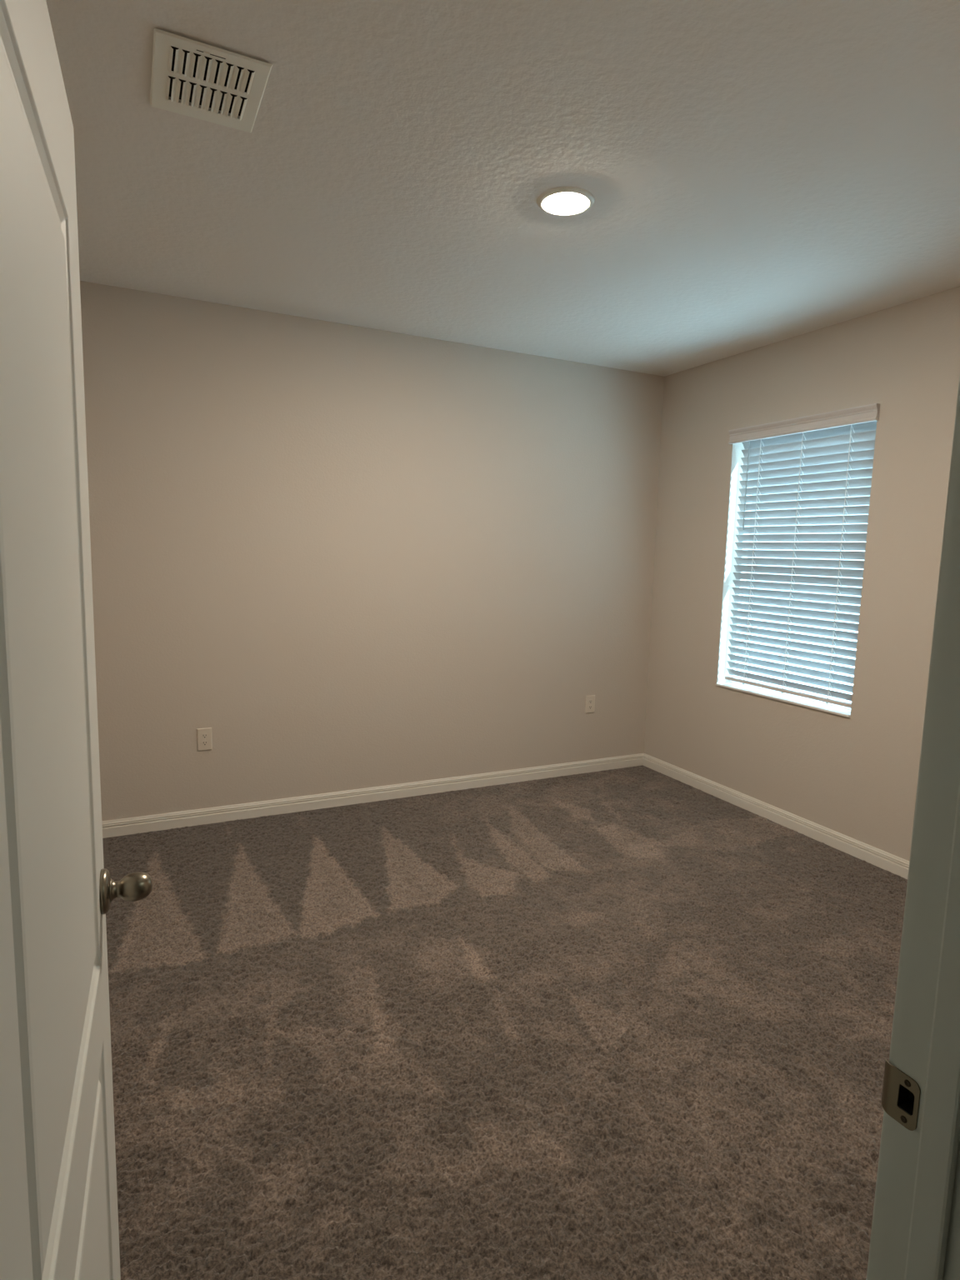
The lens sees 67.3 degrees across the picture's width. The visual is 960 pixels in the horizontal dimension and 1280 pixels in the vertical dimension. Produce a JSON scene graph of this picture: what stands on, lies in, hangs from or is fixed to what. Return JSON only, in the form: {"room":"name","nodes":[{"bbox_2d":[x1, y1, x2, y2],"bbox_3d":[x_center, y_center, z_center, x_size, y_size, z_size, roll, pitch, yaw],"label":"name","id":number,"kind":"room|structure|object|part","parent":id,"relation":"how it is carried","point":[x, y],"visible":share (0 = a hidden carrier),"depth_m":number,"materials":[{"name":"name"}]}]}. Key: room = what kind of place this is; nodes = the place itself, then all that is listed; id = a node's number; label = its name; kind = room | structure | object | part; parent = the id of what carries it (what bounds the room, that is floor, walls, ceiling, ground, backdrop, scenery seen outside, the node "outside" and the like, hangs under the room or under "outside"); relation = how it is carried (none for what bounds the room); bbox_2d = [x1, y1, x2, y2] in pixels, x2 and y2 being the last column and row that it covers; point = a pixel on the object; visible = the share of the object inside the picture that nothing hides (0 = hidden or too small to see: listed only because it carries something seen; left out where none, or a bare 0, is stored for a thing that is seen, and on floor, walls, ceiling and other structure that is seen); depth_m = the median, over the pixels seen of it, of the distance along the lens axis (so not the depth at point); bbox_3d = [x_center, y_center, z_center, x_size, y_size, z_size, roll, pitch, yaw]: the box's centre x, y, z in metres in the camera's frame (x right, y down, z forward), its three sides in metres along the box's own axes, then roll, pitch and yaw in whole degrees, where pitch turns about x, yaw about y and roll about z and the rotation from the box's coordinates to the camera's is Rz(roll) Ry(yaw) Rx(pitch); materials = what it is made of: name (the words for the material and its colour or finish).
{"room":"empty bedroom","nodes":[
{"label":"empty bedroom","id":0,"kind":"room"},
{"bbox_2d":[80,280,664,821],"bbox_3d":[-0.556,-0.378,4.138,4.137,2.840,0.120,-2,8,-26],"label":"wall","id":1,"kind":"structure","parent":0,"point":[352,557],"depth_m":3.98,"materials":[{"name":"beige paint"}]},
{"bbox_2d":[196,727,212,750],"bbox_3d":[-1.434,0.518,3.755,0.073,0.119,0.009,-2,8,-26],"label":"wall outlet","id":2,"kind":"object","parent":1,"relation":"attached to","point":[203,735],"visible":1,"depth_m":3.75,"materials":[{"name":"beige plastic"}]},
{"bbox_2d":[200,733,208,738],"bbox_3d":[-1.433,0.499,3.750,0.033,0.025,0.003,-2,8,-26],"label":"receptacle","id":3,"kind":"object","parent":2,"relation":"attached to","point":[202,735],"depth_m":3.75,"materials":[{"name":"grey plastic"}]},
{"bbox_2d":[201,740,208,745],"bbox_3d":[-1.434,0.537,3.755,0.033,0.025,0.003,-2,8,-26],"label":"receptacle","id":4,"kind":"object","parent":2,"relation":"attached to","point":[203,742],"depth_m":3.75,"materials":[{"name":"grey plastic"}]},
{"bbox_2d":[101,753,643,838],"bbox_3d":[-0.577,0.899,4.228,3.857,0.083,0.014,-2,8,-26],"label":"baseboard","id":5,"kind":"structure","parent":1,"relation":"attached to","point":[142,824],"depth_m":4.14,"materials":[{"name":"white paint"}]},
{"bbox_2d":[585,695,594,713],"bbox_3d":[0.737,0.429,4.814,0.073,0.119,0.009,-2,8,-26],"label":"wall outlet","id":6,"kind":"object","parent":1,"relation":"attached to","point":[590,700],"visible":1,"depth_m":4.81,"materials":[{"name":"beige plastic"}]},
{"bbox_2d":[45,0,959,376],"bbox_3d":[0.513,-1.411,1.557,4.417,0.100,5.404,-2,8,-26],"label":"ceiling","id":7,"kind":"structure","parent":0,"point":[757,173],"depth_m":2.20,"materials":[{"name":"white paint"}]},
{"bbox_2d":[150,28,272,132],"bbox_3d":[-0.697,-1.419,1.848,0.264,0.016,0.326,-2,8,-26],"label":"ceiling vent","id":8,"kind":"object","parent":7,"relation":"in","point":[187,70],"visible":1,"depth_m":1.82,"materials":[{"name":"white metal"}]},
{"bbox_3d":[-0.651,-1.397,1.717,0.014,0.004,0.006,-2,8,-26],"label":"damper lever","id":9,"kind":"part","parent":8,"relation":"part of","materials":[{"name":"white metal"}]},
{"bbox_2d":[537,186,594,215],"bbox_3d":[0.288,-1.466,2.421,0.192,0.016,0.192,-2,8,-26],"label":"recessed light","id":10,"kind":"object","parent":7,"relation":"in","point":[563,201],"visible":1,"depth_m":2.40,"materials":[{"name":"white plastic"}]},
{"bbox_2d":[545,193,585,213],"bbox_3d":[0.288,-1.465,2.421,0.134,0.015,0.134,-2,8,-26],"label":"diffuser","id":11,"kind":"object","parent":10,"relation":"attached to","point":[555,202],"depth_m":2.41,"materials":[{"name":"white plastic"}]},
{"bbox_2d":[102,765,907,1279],"bbox_3d":[0.553,1.255,1.941,3.857,0.030,5.164,-2,8,-26],"label":"floor","id":12,"kind":"structure","parent":0,"point":[243,985],"depth_m":2.18,"materials":[{"name":"brown carpet"}]},
{"bbox_2d":[644,285,959,860],"bbox_3d":[2.044,-0.215,3.360,0.160,2.840,3.589,-2,8,-26],"label":"wall","id":13,"kind":"structure","parent":0,"point":[856,777],"depth_m":3.73,"materials":[{"name":"beige paint"}]},
{"bbox_2d":[642,753,909,879],"bbox_3d":[1.909,1.049,3.529,0.014,0.083,3.477,-2,8,-26],"label":"baseboard","id":14,"kind":"structure","parent":13,"relation":"attached to","point":[884,860],"depth_m":3.95,"materials":[{"name":"white paint"}]},
{"bbox_2d":[715,682,850,717],"bbox_3d":[1.695,0.325,4.036,0.117,0.012,0.914,-2,8,-26],"label":"window sill","id":15,"kind":"structure","parent":13,"relation":"attached to","point":[817,706],"depth_m":3.98,"materials":[{"name":"paint"}]},
{"bbox_2d":[730,471,850,710],"bbox_3d":[1.787,-0.426,3.979,0.045,1.522,0.914,-2,8,-26],"label":"window","id":16,"kind":"structure","parent":13,"relation":"in","point":[732,682],"depth_m":4.33,"materials":[{"name":"white plastic"}]},
{"bbox_2d":[725,403,879,708],"bbox_3d":[1.698,-0.439,3.933,0.113,1.486,0.934,-2,8,-26],"label":"window blind","id":17,"kind":"object","parent":16,"relation":"attached to","point":[834,437],"visible":0.84,"depth_m":3.88,"materials":[{"name":"white plastic"}]},
{"bbox_3d":[1.598,-0.463,4.198,0.032,1.414,0.004,-2,8,-26],"label":"ladder cord","id":18,"kind":"part","parent":17,"relation":"part of","materials":[{"name":"white fabric"}]},
{"bbox_3d":[1.709,0.283,4.025,0.048,0.018,0.876,-2,8,-26],"label":"rail","id":19,"kind":"part","parent":17,"relation":"part of","materials":[{"name":"white plastic"}]},
{"bbox_3d":[1.723,-0.428,3.945,0.032,1.414,0.004,-2,8,-26],"label":"ladder cord","id":20,"kind":"part","parent":17,"relation":"part of","materials":[{"name":"white fabric"}]},
{"bbox_3d":[1.850,-0.393,3.687,0.032,1.414,0.004,-2,8,-26],"label":"ladder cord","id":21,"kind":"part","parent":17,"relation":"part of","materials":[{"name":"white fabric"}]},
{"bbox_3d":[0.950,0.062,0.905,4.297,2.840,0.112,-2,8,-26],"label":"wall","id":22,"kind":"structure","parent":0,"visible":0},
{"bbox_2d":[0,0,152,1279],"bbox_3d":[-0.458,0.335,0.779,0.176,2.033,0.794,-2,8,-24],"label":"door","id":23,"kind":"structure","parent":22,"relation":"in","point":[59,1213],"depth_m":0.66,"materials":[{"name":"white paint"}]},
{"bbox_3d":[-0.538,0.382,1.114,0.059,0.043,0.043,-2,8,-24],"label":"knob","id":24,"kind":"part","parent":23,"relation":"part of","materials":[{"name":"silver metal"}]},
{"bbox_2d":[880,1059,920,1130],"bbox_3d":[0.455,0.487,0.774,0.021,0.057,0.042,-2,8,-26],"label":"strike plate","id":25,"kind":"object","parent":22,"relation":"attached to","point":[901,1092],"visible":1,"depth_m":0.77,"materials":[{"name":"silver metal"}]},
{"bbox_2d":[866,375,959,1279],"bbox_3d":[0.496,0.333,0.719,0.073,2.124,0.136,-2,8,-26],"label":"trim","id":26,"kind":"structure","parent":22,"relation":"attached to","point":[915,1233],"depth_m":0.73,"materials":[{"name":"grey paint"}]},
{"label":"outside","id":27,"kind":"structure","parent":0,"visible":0},
{"bbox_2d":[739,617,857,702],"bbox_3d":[8.100,1.057,7.511,13.400,0.100,26.000,-2,8,-26],"label":"ground","id":28,"kind":"structure","parent":27,"point":[836,672],"depth_m":12.35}
]}

